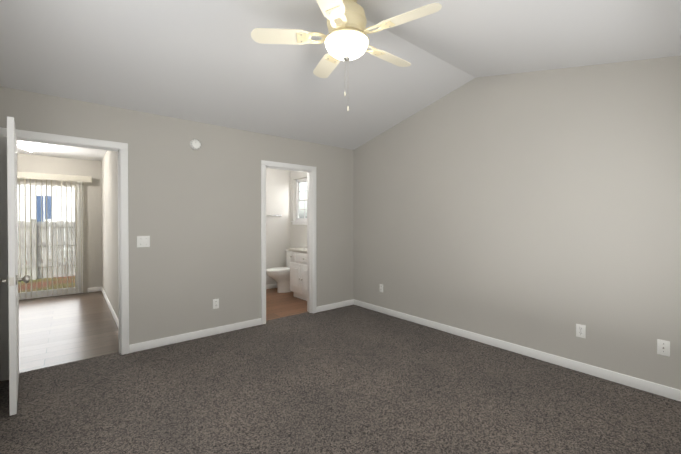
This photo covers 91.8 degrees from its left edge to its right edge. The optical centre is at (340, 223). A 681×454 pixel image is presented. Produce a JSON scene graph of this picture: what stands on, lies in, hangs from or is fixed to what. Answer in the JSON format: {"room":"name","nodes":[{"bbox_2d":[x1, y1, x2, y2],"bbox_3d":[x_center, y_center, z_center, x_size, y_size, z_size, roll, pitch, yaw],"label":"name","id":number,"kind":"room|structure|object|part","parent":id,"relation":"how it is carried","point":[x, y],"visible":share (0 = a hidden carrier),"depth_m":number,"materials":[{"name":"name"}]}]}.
{"room":"empty bedroom","nodes":[
{"label":"empty bedroom","id":0,"kind":"room"},
{"bbox_2d":[17,154,101,292],"bbox_3d":[-5.379,0.061,5.559,2.440,2.440,0.120,0,1,-39],"label":"wall","id":1,"kind":"structure","parent":0,"point":[92,230],"depth_m":6.08,"materials":[{"name":"beige paint"}]},
{"bbox_2d":[17,178,82,299],"bbox_3d":[-5.445,0.259,5.499,1.814,2.047,0.112,0,1,-39],"label":"sliding glass door","id":2,"kind":"structure","parent":1,"relation":"in","point":[76,288],"depth_m":5.88,"materials":[{"name":"white glass"}]},
{"bbox_2d":[17,172,91,298],"bbox_3d":[-5.362,0.203,5.397,2.074,2.090,0.151,0,1,-39],"label":"vertical blinds","id":3,"kind":"object","parent":1,"relation":"attached to","point":[43,176],"visible":0.79,"depth_m":5.65,"materials":[{"name":"white plastic"}]},
{"bbox_2d":[17,141,106,160],"bbox_3d":[-4.227,-1.205,4.144,2.440,0.120,3.750,0,1,-39],"label":"ceiling","id":4,"kind":"structure","parent":0,"point":[52,150],"depth_m":5.40,"materials":[{"name":"white paint"}]},
{"bbox_2d":[17,142,44,151],"bbox_3d":[-4.520,-1.095,4.817,0.304,0.113,0.304,0,1,-39],"label":"light","id":5,"kind":"object","parent":4,"relation":"attached to","point":[29,146],"visible":1,"depth_m":4.74,"materials":[{"name":"white glass"}]},
{"bbox_2d":[19,291,118,372],"bbox_3d":[-4.220,1.347,4.161,2.440,0.096,3.770,0,1,-39],"label":"floor","id":6,"kind":"structure","parent":0,"point":[57,330],"depth_m":4.00,"materials":[{"name":"brown wood"}]},
{"bbox_2d":[101,150,118,319],"bbox_3d":[-3.331,0.068,4.893,0.120,2.440,3.750,0,1,-39],"label":"wall","id":7,"kind":"structure","parent":0,"point":[109,176],"depth_m":4.90,"materials":[{"name":"beige paint"}]},
{"bbox_2d":[101,287,118,327],"bbox_3d":[-3.350,1.246,4.824,0.013,0.085,3.610,0,1,-39],"label":"baseboard","id":8,"kind":"structure","parent":7,"relation":"attached to","point":[104,294],"depth_m":4.83,"materials":[{"name":"white wood"}]},
{"bbox_2d":[0,86,353,344],"bbox_3d":[-1.839,0.080,3.614,5.440,2.440,0.120,0,1,-39],"label":"wall","id":9,"kind":"structure","parent":0,"point":[194,215],"depth_m":3.72,"materials":[{"name":"grey paint"}]},
{"bbox_2d":[0,116,29,415],"bbox_3d":[-2.482,0.290,2.506,0.181,2.018,0.762,-1,1,-43],"label":"bedroom door","id":10,"kind":"structure","parent":9,"relation":"in","point":[12,279],"depth_m":2.23,"materials":[{"name":"painted wood"},{"name":"nickel"}]},
{"bbox_2d":[0,127,128,380],"bbox_3d":[-2.510,0.256,3.064,0.905,2.099,0.152,0,1,-39],"label":"door frame","id":11,"kind":"structure","parent":9,"relation":"attached to","point":[120,148],"depth_m":3.04,"materials":[{"name":"white wood"}]},
{"bbox_2d":[137,236,149,246],"bbox_3d":[-2.017,0.187,3.380,0.116,0.116,0.016,0,1,-39],"label":"switch plate","id":12,"kind":"object","parent":9,"relation":"attached to","point":[143,241],"visible":1,"depth_m":3.38,"materials":[{"name":"white plastic"}]},
{"bbox_2d":[190,139,200,149],"bbox_3d":[-1.617,-0.881,3.684,0.120,0.120,0.039,0,1,-39],"label":"smoke detector","id":13,"kind":"object","parent":9,"relation":"attached to","point":[195,144],"visible":0.98,"depth_m":3.67,"materials":[{"name":"white plastic"}]},
{"bbox_2d":[129,318,261,352],"bbox_3d":[-1.564,1.256,3.765,1.434,0.085,0.013,0,1,-39],"label":"baseboard","id":14,"kind":"structure","parent":9,"relation":"attached to","point":[136,347],"depth_m":3.68,"materials":[{"name":"white wood"}]},
{"bbox_2d":[213,299,218,308],"bbox_3d":[-1.454,0.941,3.854,0.070,0.115,0.009,0,1,-39],"label":"outlet","id":15,"kind":"object","parent":9,"relation":"attached to","point":[215,303],"visible":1,"depth_m":3.85,"materials":[{"name":"white plastic"}]},
{"bbox_2d":[261,160,316,323],"bbox_3d":[-0.722,0.242,4.534,0.856,2.099,0.152,0,1,-39],"label":"door frame","id":16,"kind":"structure","parent":9,"relation":"attached to","point":[311,249],"depth_m":4.71,"materials":[{"name":"white wood"}]},
{"bbox_2d":[317,299,352,311],"bbox_3d":[-0.084,1.244,4.981,0.686,0.085,0.013,0,1,-39],"label":"baseboard","id":17,"kind":"structure","parent":9,"relation":"attached to","point":[349,302],"depth_m":4.97,"materials":[{"name":"white wood"}]},
{"bbox_2d":[266,168,289,284],"bbox_3d":[-1.944,0.057,6.026,2.540,2.440,0.120,0,1,-39],"label":"wall","id":18,"kind":"structure","parent":0,"point":[277,203],"depth_m":6.52,"materials":[{"name":"white paint"}]},
{"bbox_2d":[266,283,277,288],"bbox_3d":[-1.902,1.235,5.985,2.300,0.085,0.013,0,1,-39],"label":"baseboard","id":19,"kind":"structure","parent":18,"relation":"attached to","point":[270,286],"depth_m":6.42,"materials":[{"name":"white wood"}]},
{"bbox_2d":[266,288,306,320],"bbox_3d":[-1.363,1.336,5.331,2.540,0.096,1.950,0,1,-39],"label":"floor","id":20,"kind":"structure","parent":0,"point":[279,305],"depth_m":5.24,"materials":[{"name":"brown wood"}]},
{"bbox_2d":[266,249,291,292],"bbox_3d":[-1.058,0.897,6.186,0.725,0.765,0.450,0,1,-39],"label":"toilet","id":21,"kind":"object","parent":20,"relation":"on","point":[280,276],"visible":0.54,"depth_m":6.08,"materials":[{"name":"white ceramic"}]},
{"bbox_2d":[288,248,306,300],"bbox_3d":[-0.455,0.783,5.592,0.546,1.005,0.832,0,1,-39],"label":"vanity cabinet","id":22,"kind":"object","parent":20,"relation":"on","point":[298,272],"visible":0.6,"depth_m":5.53,"materials":[{"name":"white wood"}]},
{"bbox_2d":[0,305,680,453],"bbox_3d":[-0.049,1.362,2.392,4.240,0.100,4.260,0,1,-39],"label":"floor","id":23,"kind":"structure","parent":0,"point":[352,379],"depth_m":2.44,"materials":[{"name":"carpet"}]},
{"bbox_2d":[0,0,680,149],"bbox_3d":[-0.055,-1.429,2.373,4.240,0.648,4.240,0,1,-39],"label":"ceiling","id":24,"kind":"structure","parent":0,"point":[212,62],"depth_m":2.68,"materials":[{"name":"white paint"}]},
{"bbox_2d":[251,0,441,110],"bbox_3d":[0.086,-1.178,2.321,1.198,0.793,1.250,0,1,-39],"label":"ceiling fan","id":25,"kind":"object","parent":24,"relation":"hanging from","point":[346,38],"visible":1,"depth_m":2.20,"materials":[{"name":"beige"}]},
{"bbox_3d":[0.043,-1.199,2.288,0.296,0.102,0.296,0,1,-39],"label":"globe","id":26,"kind":"part","parent":25,"relation":"part of","materials":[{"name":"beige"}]},
{"bbox_2d":[290,56,680,389],"bbox_3d":[0.924,-0.185,4.439,0.120,2.955,6.210,0,1,-39],"label":"wall","id":27,"kind":"structure","parent":0,"point":[539,210],"depth_m":3.15,"materials":[{"name":"grey paint"}]},
{"bbox_2d":[291,178,306,224],"bbox_3d":[-0.723,-0.424,6.417,0.146,0.905,0.660,0,1,-39],"label":"bathroom window","id":28,"kind":"structure","parent":27,"relation":"in","point":[300,221],"depth_m":6.55,"materials":[{"name":"white plastic"}]},
{"bbox_2d":[353,299,680,401],"bbox_3d":[1.485,1.257,3.665,0.013,0.085,4.040,0,1,-39],"label":"baseboard","id":29,"kind":"structure","parent":27,"relation":"attached to","point":[648,386],"depth_m":3.10,"materials":[{"name":"white wood"}]},
{"bbox_2d":[576,324,585,337],"bbox_3d":[2.111,0.947,2.902,0.009,0.115,0.070,0,1,-39],"label":"outlet","id":30,"kind":"object","parent":27,"relation":"attached to","point":[580,330],"visible":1,"depth_m":2.90,"materials":[{"name":"white plastic"}]},
{"bbox_2d":[657,339,669,356],"bbox_3d":[2.441,0.942,2.496,0.016,0.115,0.070,0,1,-39],"label":"outlet plate","id":31,"kind":"object","parent":27,"relation":"attached to","point":[663,347],"visible":1,"depth_m":2.50,"materials":[{"name":"white plastic"}]},
{"label":"outside","id":32,"kind":"structure","parent":0,"visible":0},
{"bbox_2d":[18,259,74,292],"bbox_3d":[-6.486,1.494,9.439,45.000,0.200,45.000,0,1,-39],"label":"ground","id":33,"kind":"structure","parent":32,"point":[42,282],"depth_m":7.74,"materials":[{"name":"brown soil"}]},
{"bbox_2d":[26,195,50,221],"bbox_3d":[-7.151,0.336,7.717,3.600,2.150,0.060,0,1,-39],"label":"clothesline","id":34,"kind":"object","parent":33,"relation":"on","point":[39,206],"depth_m":7.80,"materials":[{"name":"blue fabric"}]},
{"bbox_2d":[18,219,74,279],"bbox_3d":[-7.325,0.648,8.540,10.572,1.510,0.148,0,1,-39],"label":"fence","id":35,"kind":"object","parent":33,"relation":"on","point":[71,238],"depth_m":8.45,"materials":[{"name":"grey wood"}]},
{"bbox_2d":[17,185,82,259],"bbox_3d":[-14.132,-1.332,14.778,18.800,5.350,7.800,0,1,-39],"label":"neighbouring house","id":36,"kind":"structure","parent":33,"relation":"on","point":[56,215],"depth_m":12.70,"materials":[{"name":"white"}]}
]}

